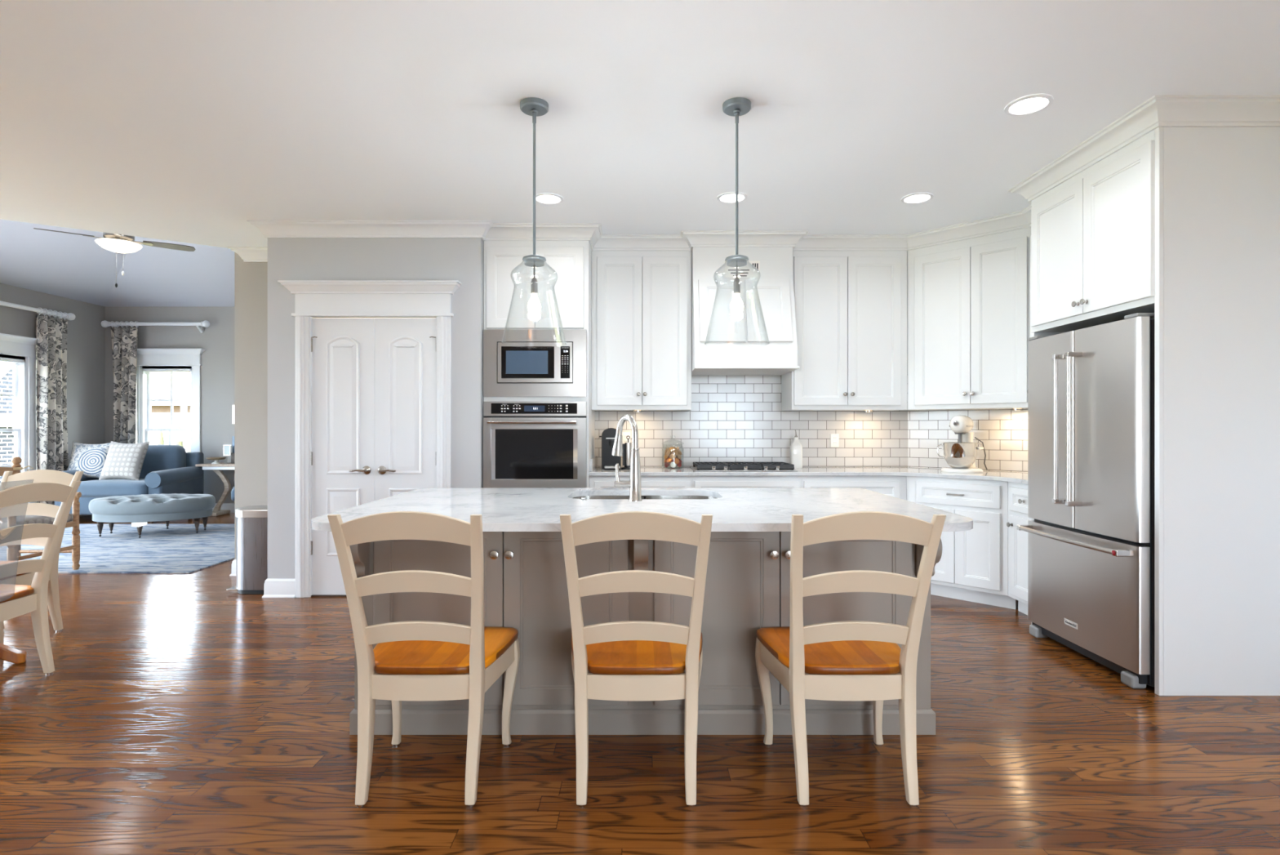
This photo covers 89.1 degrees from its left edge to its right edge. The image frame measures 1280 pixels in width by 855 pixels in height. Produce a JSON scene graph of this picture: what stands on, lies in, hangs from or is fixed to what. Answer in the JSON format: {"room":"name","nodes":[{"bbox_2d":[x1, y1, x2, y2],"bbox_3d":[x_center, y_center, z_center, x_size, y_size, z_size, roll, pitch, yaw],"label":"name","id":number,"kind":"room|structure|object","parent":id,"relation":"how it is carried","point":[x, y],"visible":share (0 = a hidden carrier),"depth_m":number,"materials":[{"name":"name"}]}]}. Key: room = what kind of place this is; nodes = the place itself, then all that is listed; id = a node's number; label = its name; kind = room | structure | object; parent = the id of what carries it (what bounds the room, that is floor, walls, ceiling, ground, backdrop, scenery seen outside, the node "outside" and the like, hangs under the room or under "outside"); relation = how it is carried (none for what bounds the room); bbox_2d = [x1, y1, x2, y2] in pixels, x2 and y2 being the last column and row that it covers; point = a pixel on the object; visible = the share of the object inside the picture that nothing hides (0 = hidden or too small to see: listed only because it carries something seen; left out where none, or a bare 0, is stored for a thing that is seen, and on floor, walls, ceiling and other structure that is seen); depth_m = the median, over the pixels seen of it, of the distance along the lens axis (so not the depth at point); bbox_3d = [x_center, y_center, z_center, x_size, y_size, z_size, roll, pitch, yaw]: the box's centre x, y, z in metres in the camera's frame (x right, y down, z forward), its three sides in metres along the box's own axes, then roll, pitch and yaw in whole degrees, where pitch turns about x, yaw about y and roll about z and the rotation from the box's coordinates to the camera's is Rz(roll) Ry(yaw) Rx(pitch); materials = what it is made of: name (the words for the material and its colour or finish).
{"room":"kitchen","nodes":[
{"label":"kitchen","id":0,"kind":"room"},
{"bbox_2d":[0,283,105,464],"bbox_3d":[-7.952,-0.265,3.190,0.135,3.030,12.780,0,0,0],"label":"wall","id":1,"kind":"structure","parent":0,"point":[86,335],"depth_m":9.13,"materials":[{"name":"grey paint"}]},
{"bbox_2d":[0,333,39,503],"bbox_3d":[-7.903,-0.020,7.855,0.224,2.260,1.370,0,0,0],"label":"window","id":2,"kind":"structure","parent":1,"relation":"in","point":[19,350],"depth_m":8.33,"materials":[{"name":"white paint"}]},
{"bbox_2d":[0,354,25,365],"bbox_3d":[-7.907,-0.849,7.855,0.045,0.115,0.970,0,0,0],"label":"blind","id":3,"kind":"object","parent":2,"relation":"attached to","point":[20,359],"depth_m":8.19,"materials":[{"name":"white paint"}]},
{"bbox_2d":[0,300,75,319],"bbox_3d":[-7.798,-1.478,7.825,0.171,0.169,2.170,0,0,0],"label":"curtain rod","id":4,"kind":"object","parent":1,"relation":"attached to","point":[71,316],"visible":0.97,"depth_m":8.33,"materials":[{"name":"white paint"}]},
{"bbox_2d":[35,306,68,504],"bbox_3d":[-7.762,-0.161,8.589,0.121,2.783,0.423,0,0,-2],"label":"curtain","id":5,"kind":"object","parent":4,"relation":"hanging from","point":[51,431],"visible":0.75,"depth_m":8.55,"materials":[{"name":"fabric"}]},
{"bbox_2d":[0,219,234,306],"bbox_3d":[-5.657,-2.058,5.890,4.455,0.557,7.380,0,0,0],"label":"ceiling","id":6,"kind":"structure","parent":0,"point":[63,264],"depth_m":8.27,"materials":[{"name":"grey paint"}]},
{"bbox_2d":[33,227,195,287],"bbox_3d":[-5.450,-1.901,6.800,0.983,0.899,0.983,0,0,10],"label":"ceiling fan","id":7,"kind":"object","parent":6,"relation":"hanging from","point":[117,243],"visible":0.8,"depth_m":6.75,"materials":[{"name":"grey metal"}]},
{"bbox_2d":[105,306,234,502],"bbox_3d":[-5.655,-0.265,9.650,4.690,3.030,0.140,0,0,0],"label":"wall","id":8,"kind":"structure","parent":0,"point":[217,361],"depth_m":9.58,"materials":[{"name":"grey paint"}]},
{"bbox_2d":[101,320,209,333],"bbox_3d":[-7.050,-1.473,9.493,1.560,0.169,0.171,0,0,0],"label":"curtain rod","id":9,"kind":"object","parent":8,"relation":"attached to","point":[104,323],"visible":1,"depth_m":9.44,"materials":[{"name":"white paint"}]},
{"bbox_2d":[110,320,138,443],"bbox_3d":[-7.500,-0.172,9.457,0.403,2.753,0.121,0,0,-2],"label":"curtain","id":10,"kind":"object","parent":9,"relation":"hanging from","point":[123,339],"visible":0.61,"depth_m":9.45,"materials":[{"name":"fabric"}]},
{"bbox_2d":[128,348,205,451],"bbox_3d":[-6.973,-0.020,9.598,1.135,2.260,0.224,0,0,0],"label":"window","id":11,"kind":"structure","parent":8,"relation":"in","point":[149,361],"depth_m":9.56,"materials":[{"name":"white paint"}]},
{"bbox_2d":[142,365,191,373],"bbox_3d":[-6.973,-0.849,9.602,0.735,0.115,0.045,0,0,0],"label":"blind","id":12,"kind":"object","parent":11,"relation":"attached to","point":[145,369],"depth_m":9.58,"materials":[{"name":"white paint"}]},
{"bbox_2d":[212,502,234,512],"bbox_3d":[-5.657,1.183,9.567,4.455,0.134,0.026,0,0,0],"label":"baseboard","id":13,"kind":"structure","parent":8,"relation":"attached to","point":[230,506],"depth_m":9.56,"materials":[{"name":"white paint"}]},
{"bbox_2d":[234,252,267,559],"bbox_3d":[-3.091,-0.125,5.560,0.679,2.750,0.120,0,0,0],"label":"wall","id":14,"kind":"structure","parent":0,"point":[251,278],"depth_m":5.50,"materials":[{"name":"grey paint"}]},
{"bbox_2d":[227,247,267,262],"bbox_3d":[-3.091,-1.450,5.482,0.679,0.100,0.155,0,0,0],"label":"trim","id":15,"kind":"structure","parent":14,"relation":"attached to","point":[246,254],"depth_m":5.45,"materials":[{"name":"white paint"}]},
{"bbox_2d":[267,237,483,578],"bbox_3d":[-1.964,-0.125,4.860,1.575,2.750,0.120,0,0,0],"label":"wall","id":16,"kind":"structure","parent":0,"point":[460,259],"depth_m":4.80,"materials":[{"name":"grey paint"}]},
{"bbox_2d":[311,594,346,596],"bbox_3d":[-1.966,1.245,4.860,0.928,0.010,0.120,0,0,0],"label":"trim","id":17,"kind":"structure","parent":16,"relation":"attached to","point":[312,595],"depth_m":4.80,"materials":[{"name":"brown wood"}]},
{"bbox_2d":[277,280,462,597],"bbox_3d":[-1.966,0.094,4.808,1.304,2.312,0.224,0,0,0],"label":"door","id":18,"kind":"structure","parent":16,"relation":"in","point":[373,396],"depth_m":4.80,"materials":[{"name":"white paint"}]},
{"bbox_2d":[246,220,493,239],"bbox_3d":[-1.962,-1.450,5.053,1.769,0.100,0.695,0,0,0],"label":"trim","id":19,"kind":"structure","parent":16,"relation":"attached to","point":[269,228],"depth_m":4.76,"materials":[{"name":"white paint"}]},
{"bbox_2d":[483,95,1279,250],"bbox_3d":[0.922,-1.450,4.043,4.375,0.100,2.215,0,0,0],"label":"trim","id":20,"kind":"structure","parent":16,"relation":"attached to","point":[1158,111],"depth_m":4.71,"materials":[{"name":"white paint"}]},
{"bbox_2d":[0,0,1279,251],"bbox_3d":[-2.385,-1.525,1.175,11.230,0.050,8.950,0,0,0],"label":"ceiling","id":21,"kind":"structure","parent":0,"point":[193,122],"depth_m":2.96,"materials":[{"name":"white paint"}]},
{"bbox_2d":[501,97,566,343],"bbox_3d":[-0.491,-0.944,3.020,0.300,1.113,0.300,0,0,42],"label":"pendant light","id":22,"kind":"object","parent":21,"relation":"hanging from","point":[535,107],"visible":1,"depth_m":3.01,"materials":[{"name":"metal"}]},
{"bbox_2d":[530,264,537,293],"bbox_3d":[-0.491,-0.689,3.020,0.031,0.134,0.031,0,0,0],"label":"socket","id":23,"kind":"object","parent":22,"relation":"attached to","point":[534,283],"depth_m":3.01,"materials":[{"name":"grey metal"}]},
{"bbox_2d":[535,192,563,204],"bbox_3d":[-0.600,-1.495,4.256,0.196,0.008,0.196,0,0,0],"label":"recessed light","id":24,"kind":"object","parent":21,"relation":"in","point":[544,198],"visible":0.95,"depth_m":4.25,"materials":[{"name":"white paint"}]},
{"bbox_2d":[716,191,746,203],"bbox_3d":[0.600,-1.495,4.235,0.196,0.008,0.196,0,0,0],"label":"recessed light","id":25,"kind":"object","parent":21,"relation":"in","point":[730,197],"visible":0.91,"depth_m":4.23,"materials":[{"name":"white paint"}]},
{"bbox_2d":[704,97,769,342],"bbox_3d":[0.450,-0.944,3.020,0.300,1.113,0.300,0,0,-42],"label":"pendant light","id":26,"kind":"object","parent":21,"relation":"hanging from","point":[735,107],"visible":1,"depth_m":3.01,"materials":[{"name":"metal"}]},
{"bbox_2d":[733,264,740,293],"bbox_3d":[0.450,-0.689,3.020,0.031,0.134,0.031,0,0,0],"label":"socket","id":27,"kind":"object","parent":26,"relation":"attached to","point":[736,281],"depth_m":3.01,"materials":[{"name":"grey metal"}]},
{"bbox_2d":[901,192,933,204],"bbox_3d":[1.810,-1.495,4.245,0.196,0.008,0.196,0,0,0],"label":"recessed light","id":28,"kind":"object","parent":21,"relation":"in","point":[917,197],"visible":1,"depth_m":4.24,"materials":[{"name":"white paint"}]},
{"bbox_2d":[1004,93,1053,115],"bbox_3d":[1.805,-1.495,3.020,0.196,0.008,0.196,0,0,0],"label":"recessed light","id":29,"kind":"object","parent":21,"relation":"in","point":[1032,104],"visible":1,"depth_m":3.02,"materials":[{"name":"white paint"}]},
{"bbox_2d":[0,512,1279,854],"bbox_3d":[-2.400,1.280,3.225,11.400,0.060,13.050,0,0,0],"label":"floor","id":30,"kind":"structure","parent":0,"point":[177,713],"depth_m":2.40,"materials":[{"name":"brown wood"}]},
{"bbox_2d":[0,518,26,663],"bbox_3d":[-3.800,0.870,3.080,1.120,0.760,1.120,0,0,0],"label":"dining table","id":31,"kind":"object","parent":30,"relation":"on","point":[7,653],"visible":1,"depth_m":3.42,"materials":[{"name":"brown wood"}]},
{"bbox_2d":[0,480,81,674],"bbox_3d":[-3.191,0.757,3.120,0.613,0.985,0.521,0,0,0],"label":"chair","id":32,"kind":"object","parent":30,"relation":"on","point":[15,600],"visible":1,"depth_m":3.25,"materials":[{"name":"beige paint"}]},
{"bbox_2d":[0,469,84,643],"bbox_3d":[-3.755,0.757,3.805,0.521,0.985,0.613,0,0,0],"label":"chair","id":33,"kind":"object","parent":30,"relation":"on","point":[8,480],"visible":0.52,"depth_m":4.00,"materials":[{"name":"beige paint"}]},
{"bbox_2d":[0,523,234,573],"bbox_3d":[-5.630,1.244,6.965,3.540,0.012,2.790,0,0,0],"label":"rug","id":34,"kind":"object","parent":30,"relation":"on","point":[177,548],"visible":0.5,"depth_m":6.66,"materials":[{"name":"grey carpet"}]},
{"bbox_2d":[0,456,81,569],"bbox_3d":[-5.175,0.745,5.402,0.572,0.985,0.685,0,0,0],"label":"chair","id":35,"kind":"object","parent":34,"relation":"on","point":[14,552],"visible":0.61,"depth_m":5.61,"materials":[{"name":"brown wood"}]},
{"bbox_2d":[0,513,73,528],"bbox_3d":[-5.155,0.777,5.380,0.490,0.120,0.540,0,0,0],"label":"seat cushion","id":36,"kind":"object","parent":35,"relation":"on","point":[19,519],"depth_m":5.30,"materials":[{"name":"fabric"}]},
{"bbox_2d":[88,493,215,537],"bbox_3d":[-5.680,1.013,7.600,1.254,0.448,0.862,0,0,-14],"label":"tufted ottoman","id":37,"kind":"object","parent":34,"relation":"on","point":[136,509],"visible":1,"depth_m":7.31,"materials":[{"name":"fabric"}]},
{"bbox_2d":[88,493,215,515],"bbox_3d":[-5.680,0.880,7.600,1.240,0.182,0.840,0,0,-14],"label":"cushion","id":38,"kind":"object","parent":37,"relation":"on","point":[174,504],"depth_m":7.33,"materials":[{"name":"fabric"}]},
{"bbox_2d":[231,486,234,501],"bbox_3d":[-4.915,0.807,8.620,0.840,0.860,0.850,0,0,-30],"label":"armchair","id":39,"kind":"object","parent":34,"relation":"on","point":[233,489],"visible":0.05,"depth_m":8.18,"materials":[{"name":"blue fabric"}]},
{"bbox_2d":[54,444,204,523],"bbox_3d":[-6.930,0.745,8.870,1.450,1.010,0.940,0,0,0],"label":"sofa","id":40,"kind":"object","parent":30,"relation":"on","point":[166,468],"visible":0.48,"depth_m":8.72,"materials":[{"name":"blue fabric"}]},
{"bbox_2d":[66,441,110,478],"bbox_3d":[-7.440,0.450,8.800,0.540,0.514,0.238,0,0,-8],"label":"throw pillow","id":41,"kind":"object","parent":40,"relation":"on","point":[90,459],"visible":0.77,"depth_m":8.73,"materials":[{"name":"fabric"}]},
{"bbox_2d":[76,478,148,497],"bbox_3d":[-6.920,0.810,8.725,1.040,0.250,0.650,0,0,0],"label":"seat cushion","id":42,"kind":"object","parent":40,"relation":"on","point":[88,487],"depth_m":8.40,"materials":[{"name":"blue fabric"}]},
{"bbox_2d":[98,440,150,479],"bbox_3d":[-6.900,0.450,8.700,0.571,0.536,0.256,0,0,4],"label":"throw pillow","id":43,"kind":"object","parent":40,"relation":"on","point":[122,460],"visible":0.99,"depth_m":8.62,"materials":[{"name":"fabric"}]},
{"bbox_2d":[138,444,186,478],"bbox_3d":[-6.980,0.505,9.110,1.160,0.530,0.360,0,0,0],"label":"cushion","id":44,"kind":"object","parent":40,"relation":"on","point":[157,457],"depth_m":8.97,"materials":[{"name":"blue fabric"}]},
{"bbox_2d":[195,462,234,515],"bbox_3d":[-5.620,0.882,9.320,1.240,0.735,0.400,0,0,0],"label":"console table","id":45,"kind":"object","parent":30,"relation":"on","point":[216,468],"visible":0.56,"depth_m":9.29,"materials":[{"name":"white paint"}]},
{"bbox_2d":[205,457,226,463],"bbox_3d":[-6.030,0.470,9.250,0.250,0.090,0.250,0,0,0],"label":"dish","id":46,"kind":"object","parent":45,"relation":"on","point":[215,459],"visible":1,"depth_m":9.21,"materials":[{"name":"white ceramic"}]},
{"bbox_2d":[205,457,226,460],"bbox_3d":[-6.030,0.445,9.250,0.250,0.040,0.250,0,0,0],"label":"bowl","id":47,"kind":"object","parent":46,"relation":"on","point":[208,458],"depth_m":9.18,"materials":[{"name":"brown wood"}]},
{"bbox_2d":[222,444,231,463],"bbox_3d":[-5.905,0.380,9.300,0.102,0.270,0.078,0,0,34],"label":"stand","id":48,"kind":"object","parent":45,"relation":"on","point":[226,448],"visible":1,"depth_m":9.29,"materials":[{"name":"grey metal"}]},
{"bbox_2d":[223,445,230,454],"bbox_3d":[-5.905,0.325,9.294,0.080,0.130,0.012,0,0,0],"label":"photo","id":49,"kind":"object","parent":48,"relation":"on","point":[226,448],"depth_m":9.29,"materials":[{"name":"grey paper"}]},
{"bbox_2d":[231,453,234,462],"bbox_3d":[-5.800,0.440,9.360,0.120,0.148,0.100,0,0,0],"label":"book","id":50,"kind":"object","parent":45,"relation":"on","point":[232,454],"visible":0.25,"depth_m":9.31,"materials":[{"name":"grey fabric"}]},
{"bbox_2d":[231,435,234,453],"bbox_3d":[-5.800,0.245,9.360,0.140,0.240,0.016,0,0,0],"label":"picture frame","id":51,"kind":"object","parent":50,"relation":"on","point":[233,437],"visible":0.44,"depth_m":9.35,"materials":[{"name":"blue"}]},
{"bbox_2d":[226,505,267,593],"bbox_3d":[-2.945,0.928,4.985,0.345,0.637,0.264,0,0,0],"label":"trash can","id":52,"kind":"object","parent":30,"relation":"on","point":[251,522],"visible":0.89,"depth_m":4.86,"materials":[{"name":"silver metal"}]},
{"bbox_2d":[327,511,519,807],"bbox_3d":[-0.742,0.757,2.345,0.521,0.985,0.613,0,0,0],"label":"chair","id":53,"kind":"object","parent":30,"relation":"on","point":[411,660],"visible":1,"depth_m":2.17,"materials":[{"name":"beige paint"}]},
{"bbox_2d":[483,240,595,487],"bbox_3d":[-0.778,-0.080,5.188,0.788,2.660,0.675,0,0,0],"label":"tall cabinet","id":54,"kind":"object","parent":30,"relation":"on","point":[571,260],"visible":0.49,"depth_m":4.86,"materials":[{"name":"white paint"}]},
{"bbox_2d":[483,401,586,487],"bbox_3d":[-0.785,0.178,4.822,0.769,0.743,0.096,0,0,0],"label":"oven","id":55,"kind":"object","parent":54,"relation":"in","point":[526,444],"visible":0.91,"depth_m":4.83,"materials":[{"name":"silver metal"}]},
{"bbox_2d":[483,329,586,396],"bbox_3d":[-0.785,-0.480,4.852,0.769,0.498,0.036,0,0,0],"label":"microwave","id":56,"kind":"object","parent":54,"relation":"attached to","point":[526,362],"visible":1,"depth_m":4.84,"materials":[{"name":"silver metal"}]},
{"bbox_2d":[559,511,712,807],"bbox_3d":[-0.012,0.757,2.345,0.521,0.985,0.613,0,0,0],"label":"chair","id":57,"kind":"object","parent":30,"relation":"on","point":[628,660],"visible":1,"depth_m":2.17,"materials":[{"name":"beige paint"}]},
{"bbox_2d":[589,475,693,487],"bbox_3d":[0.011,0.808,5.218,0.789,0.883,0.615,0,0,0],"label":"base cabinet","id":58,"kind":"object","parent":30,"relation":"on","point":[594,481],"visible":0.12,"depth_m":4.93,"materials":[{"name":"white paint"}]},
{"bbox_2d":[589,455,1027,484],"bbox_3d":[1.358,0.303,4.772,3.484,0.126,1.499,0,0,0],"label":"countertop","id":59,"kind":"structure","parent":58,"relation":"on","point":[1004,476],"depth_m":4.90,"materials":[{"name":"white stone"}]},
{"bbox_2d":[599,427,621,469],"bbox_3d":[-0.243,0.170,5.258,0.173,0.332,0.265,0,0,0],"label":"coffee machine","id":60,"kind":"object","parent":59,"relation":"on","point":[609,461],"visible":0.67,"depth_m":5.19,"materials":[{"name":"black plastic"}]},
{"bbox_2d":[604,465,620,468],"bbox_3d":[-0.220,0.315,5.157,0.125,0.018,0.064,0,0,0],"label":"drip tray","id":61,"kind":"object","parent":60,"relation":"on","point":[605,466],"depth_m":5.13,"materials":[{"name":"silver metal"}]},
{"bbox_2d":[621,435,631,469],"bbox_3d":[-0.095,0.200,5.240,0.116,0.271,0.116,0,0,0],"label":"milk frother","id":62,"kind":"object","parent":59,"relation":"on","point":[627,446],"visible":0.82,"depth_m":5.22,"materials":[{"name":"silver metal"}]},
{"bbox_2d":[624,442,631,465],"bbox_3d":[-0.095,0.213,5.240,0.055,0.185,0.055,0,0,0],"label":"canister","id":63,"kind":"object","parent":62,"relation":"on","point":[628,446],"depth_m":5.22,"materials":[{"name":"silver metal"}]},
{"bbox_2d":[690,462,798,471],"bbox_3d":[0.815,0.311,5.200,0.786,0.050,0.470,0,0,0],"label":"cooktop","id":64,"kind":"object","parent":59,"relation":"in","point":[700,466],"visible":1,"depth_m":5.02,"materials":[{"name":"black metal"}]},
{"bbox_2d":[790,429,802,467],"bbox_3d":[1.297,0.176,5.400,0.092,0.319,0.092,0,0,0],"label":"oil bottle","id":65,"kind":"object","parent":59,"relation":"on","point":[796,447],"visible":0.93,"depth_m":5.36,"materials":[{"name":"white ceramic"}]},
{"bbox_2d":[936,414,987,472],"bbox_3d":[2.450,0.121,4.954,0.312,0.429,0.378,0,0,40],"label":"stand mixer","id":66,"kind":"object","parent":59,"relation":"on","point":[961,455],"visible":1,"depth_m":4.83,"materials":[{"name":"white metal"}]},
{"bbox_2d":[936,441,977,467],"bbox_3d":[2.404,0.208,4.896,0.252,0.190,0.238,0,0,0],"label":"bowl","id":67,"kind":"object","parent":66,"relation":"on","point":[957,454],"depth_m":4.81,"materials":[{"name":"clear glass"}]},
{"bbox_2d":[349,495,942,734],"bbox_3d":[0.011,0.808,3.058,2.386,0.883,1.035,0,0,0],"label":"kitchen island","id":68,"kind":"object","parent":30,"relation":"on","point":[747,590],"visible":0.55,"depth_m":2.65,"materials":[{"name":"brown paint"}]},
{"bbox_2d":[311,487,973,531],"bbox_3d":[0.007,0.351,2.953,2.445,0.030,1.334,0,0,0],"label":"island countertop","id":69,"kind":"structure","parent":68,"relation":"on","point":[500,508],"depth_m":2.82,"materials":[{"name":"white stone"}]},
{"bbox_2d":[611,413,642,501],"bbox_3d":[-0.082,0.137,3.017,0.111,0.397,0.191,0,0,-44],"label":"faucet","id":70,"kind":"object","parent":69,"relation":"on","point":[633,483],"visible":1,"depth_m":2.97,"materials":[{"name":"grey metal"}]},
{"bbox_2d":[573,495,716,498],"bbox_3d":[0.025,0.466,3.270,0.778,0.198,0.474,0,0,0],"label":"sink","id":71,"kind":"object","parent":69,"relation":"in","point":[586,496],"visible":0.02,"depth_m":3.51,"materials":[{"name":"grey metal"}]},
{"bbox_2d":[573,495,644,498],"bbox_3d":[-0.172,0.466,3.270,0.384,0.198,0.474,0,0,0],"label":"basin","id":72,"kind":"object","parent":71,"relation":"in","point":[587,496],"depth_m":3.51,"materials":[{"name":"grey metal"}]},
{"bbox_2d":[645,495,716,498],"bbox_3d":[0.222,0.466,3.270,0.384,0.198,0.474,0,0,0],"label":"basin","id":73,"kind":"object","parent":71,"relation":"in","point":[652,496],"depth_m":3.51,"materials":[{"name":"grey metal"}]},
{"bbox_2d":[693,475,802,487],"bbox_3d":[0.818,0.808,5.218,0.825,0.883,0.615,0,0,0],"label":"base cabinet","id":74,"kind":"object","parent":30,"relation":"on","point":[698,481],"visible":0.13,"depth_m":4.91,"materials":[{"name":"white paint"}]},
{"bbox_2d":[755,511,946,807],"bbox_3d":[0.722,0.757,2.345,0.521,0.985,0.613,0,0,0],"label":"chair","id":75,"kind":"object","parent":30,"relation":"on","point":[847,660],"visible":1,"depth_m":2.17,"materials":[{"name":"beige paint"}]},
{"bbox_2d":[802,475,906,499],"bbox_3d":[1.625,0.808,5.218,0.790,0.883,0.615,0,0,0],"label":"base cabinet","id":76,"kind":"object","parent":30,"relation":"on","point":[892,486],"visible":0.18,"depth_m":4.92,"materials":[{"name":"white paint"}]},
{"bbox_2d":[906,475,1017,608],"bbox_3d":[2.457,0.808,4.875,0.754,0.883,0.641,0,0,45],"label":"base cabinet","id":77,"kind":"object","parent":30,"relation":"on","point":[972,566],"visible":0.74,"depth_m":4.59,"materials":[{"name":"white paint"}]},
{"bbox_2d":[1006,481,1031,614],"bbox_3d":[2.781,0.808,4.231,0.642,0.883,0.415,0,0,0],"label":"base cabinet","id":78,"kind":"object","parent":30,"relation":"on","point":[1017,492],"visible":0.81,"depth_m":4.31,"materials":[{"name":"white paint"}]},
{"bbox_2d":[1017,312,1154,688],"bbox_3d":[2.677,0.352,3.518,0.826,1.795,0.889,0,0,0],"label":"refrigerator","id":79,"kind":"object","parent":30,"relation":"on","point":[1091,390],"visible":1,"depth_m":3.35,"materials":[{"name":"grey metal"}]},
{"bbox_2d":[1031,127,1279,695],"bbox_3d":[2.734,-0.080,3.525,0.732,2.660,0.990,0,0,0],"label":"tall cabinet","id":80,"kind":"object","parent":30,"relation":"on","point":[1180,225],"visible":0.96,"depth_m":3.03,"materials":[{"name":"white paint"}]},
{"bbox_2d":[595,251,907,466],"bbox_3d":[0.965,-0.125,5.586,4.530,2.750,0.128,0,0,0],"label":"wall","id":81,"kind":"structure","parent":0,"point":[731,418],"depth_m":5.52,"materials":[{"name":"tile"}]},
{"bbox_2d":[622,431,630,444],"bbox_3d":[-0.119,0.098,5.516,0.072,0.116,0.009,0,0,0],"label":"wall outlet","id":82,"kind":"object","parent":81,"relation":"attached to","point":[624,434],"visible":0.78,"depth_m":5.51,"materials":[{"name":"white plastic"}]},
{"bbox_2d":[591,250,691,410],"bbox_3d":[0.012,-0.775,5.310,0.792,1.270,0.424,0,0,0],"label":"upper cabinet","id":83,"kind":"object","parent":81,"relation":"attached to","point":[642,300],"visible":0.99,"depth_m":5.14,"materials":[{"name":"white paint"}]},
{"bbox_2d":[691,247,799,375],"bbox_3d":[0.805,-0.926,5.207,0.790,0.968,0.645,0,0,0],"label":"range hood","id":84,"kind":"object","parent":81,"relation":"attached to","point":[735,344],"visible":0.79,"depth_m":4.97,"materials":[{"name":"white paint"}]},
{"bbox_2d":[724,261,759,277],"bbox_3d":[0.796,-1.222,5.047,0.272,0.141,0.004,0,0,0],"label":"card","id":85,"kind":"object","parent":84,"relation":"attached to","point":[748,270],"visible":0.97,"depth_m":5.05,"materials":[{"name":"white paper"}]},
{"bbox_2d":[728,263,758,275],"bbox_3d":[0.800,-1.223,5.046,0.233,0.101,0.001,0,0,0],"label":"print","id":86,"kind":"object","parent":85,"relation":"attached to","point":[749,269],"depth_m":5.05,"materials":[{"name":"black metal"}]},
{"bbox_2d":[830,433,839,447],"bbox_3d":[1.653,0.112,5.516,0.072,0.116,0.009,0,0,0],"label":"wall outlet","id":87,"kind":"object","parent":81,"relation":"attached to","point":[834,437],"visible":1,"depth_m":5.51,"materials":[{"name":"white plastic"}]},
{"bbox_2d":[781,250,906,410],"bbox_3d":[1.660,-0.775,5.310,0.916,1.270,0.424,0,0,0],"label":"upper cabinet","id":88,"kind":"object","parent":81,"relation":"attached to","point":[851,306],"visible":0.98,"depth_m":5.14,"materials":[{"name":"white paint"}]},
{"bbox_3d":[-2.701,-0.125,5.270,0.100,2.750,0.700,0,0,0],"label":"wall","id":89,"kind":"structure","parent":0,"visible":0},
{"bbox_2d":[229,559,295,597],"bbox_3d":[-2.997,1.183,7.162,0.918,0.134,4.776,0,0,0],"label":"baseboard","id":90,"kind":"structure","parent":89,"relation":"attached to","point":[273,588],"depth_m":4.78,"materials":[{"name":"white paint"}]},
{"bbox_3d":[3.170,-0.125,1.165,0.120,2.750,8.730,0,0,0],"label":"wall","id":91,"kind":"structure","parent":0,"visible":0},
{"bbox_2d":[1026,235,1031,392],"bbox_3d":[2.889,-0.775,4.282,0.422,1.270,0.515,0,0,0],"label":"upper cabinet","id":92,"kind":"object","parent":91,"relation":"attached to","point":[1030,235],"visible":0.1,"depth_m":4.51,"materials":[{"name":"white paint"}]},
{"bbox_3d":[2.695,-0.125,5.115,0.830,2.750,0.830,0,0,0],"label":"wall","id":93,"kind":"structure","parent":0,"visible":0},
{"bbox_2d":[907,408,1027,471],"bbox_3d":[2.692,0.068,5.112,1.174,0.536,0.008,0,0,45],"label":"wall","id":94,"kind":"structure","parent":93,"relation":"attached to","point":[1003,433],"depth_m":5.11,"materials":[{"name":"tile"}]},
{"bbox_2d":[907,226,1031,410],"bbox_3d":[2.538,-0.775,4.958,0.863,1.270,0.422,0,0,45],"label":"upper cabinet","id":95,"kind":"object","parent":93,"relation":"attached to","point":[969,300],"visible":0.97,"depth_m":4.81,"materials":[{"name":"white paint"}]},
{"label":"outside","id":96,"kind":"structure","parent":0,"visible":0},
{"bbox_3d":[-20.000,1.700,20.000,80.000,0.100,80.000,0,0,0],"label":"ground","id":97,"kind":"structure","parent":96,"visible":0},
{"bbox_2d":[0,361,13,482],"bbox_3d":[-16.400,-1.150,12.450,7.200,5.600,6.500,0,0,0],"label":"house","id":98,"kind":"structure","parent":97,"relation":"on","point":[6,438],"depth_m":13.40,"materials":[{"name":"brick"}]},
{"bbox_2d":[157,427,164,444],"bbox_3d":[-12.520,0.821,17.002,0.305,1.658,0.299,0,0,40],"label":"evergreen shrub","id":99,"kind":"object","parent":97,"relation":"on","point":[161,440],"visible":0.24,"depth_m":16.97,"materials":[{"name":"green plant"}]},
{"bbox_2d":[149,373,191,451],"bbox_3d":[-20.500,-0.650,29.500,12.000,4.600,8.000,0,0,0],"label":"house","id":100,"kind":"structure","parent":97,"relation":"on","point":[160,383],"depth_m":26.00,"materials":[{"name":"white"}]},
{"bbox_2d":[176,422,183,446],"bbox_3d":[-12.048,0.771,16.999,0.311,1.759,0.301,0,0,0],"label":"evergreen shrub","id":101,"kind":"object","parent":97,"relation":"on","point":[179,438],"visible":0.29,"depth_m":16.96,"materials":[{"name":"green plant"}]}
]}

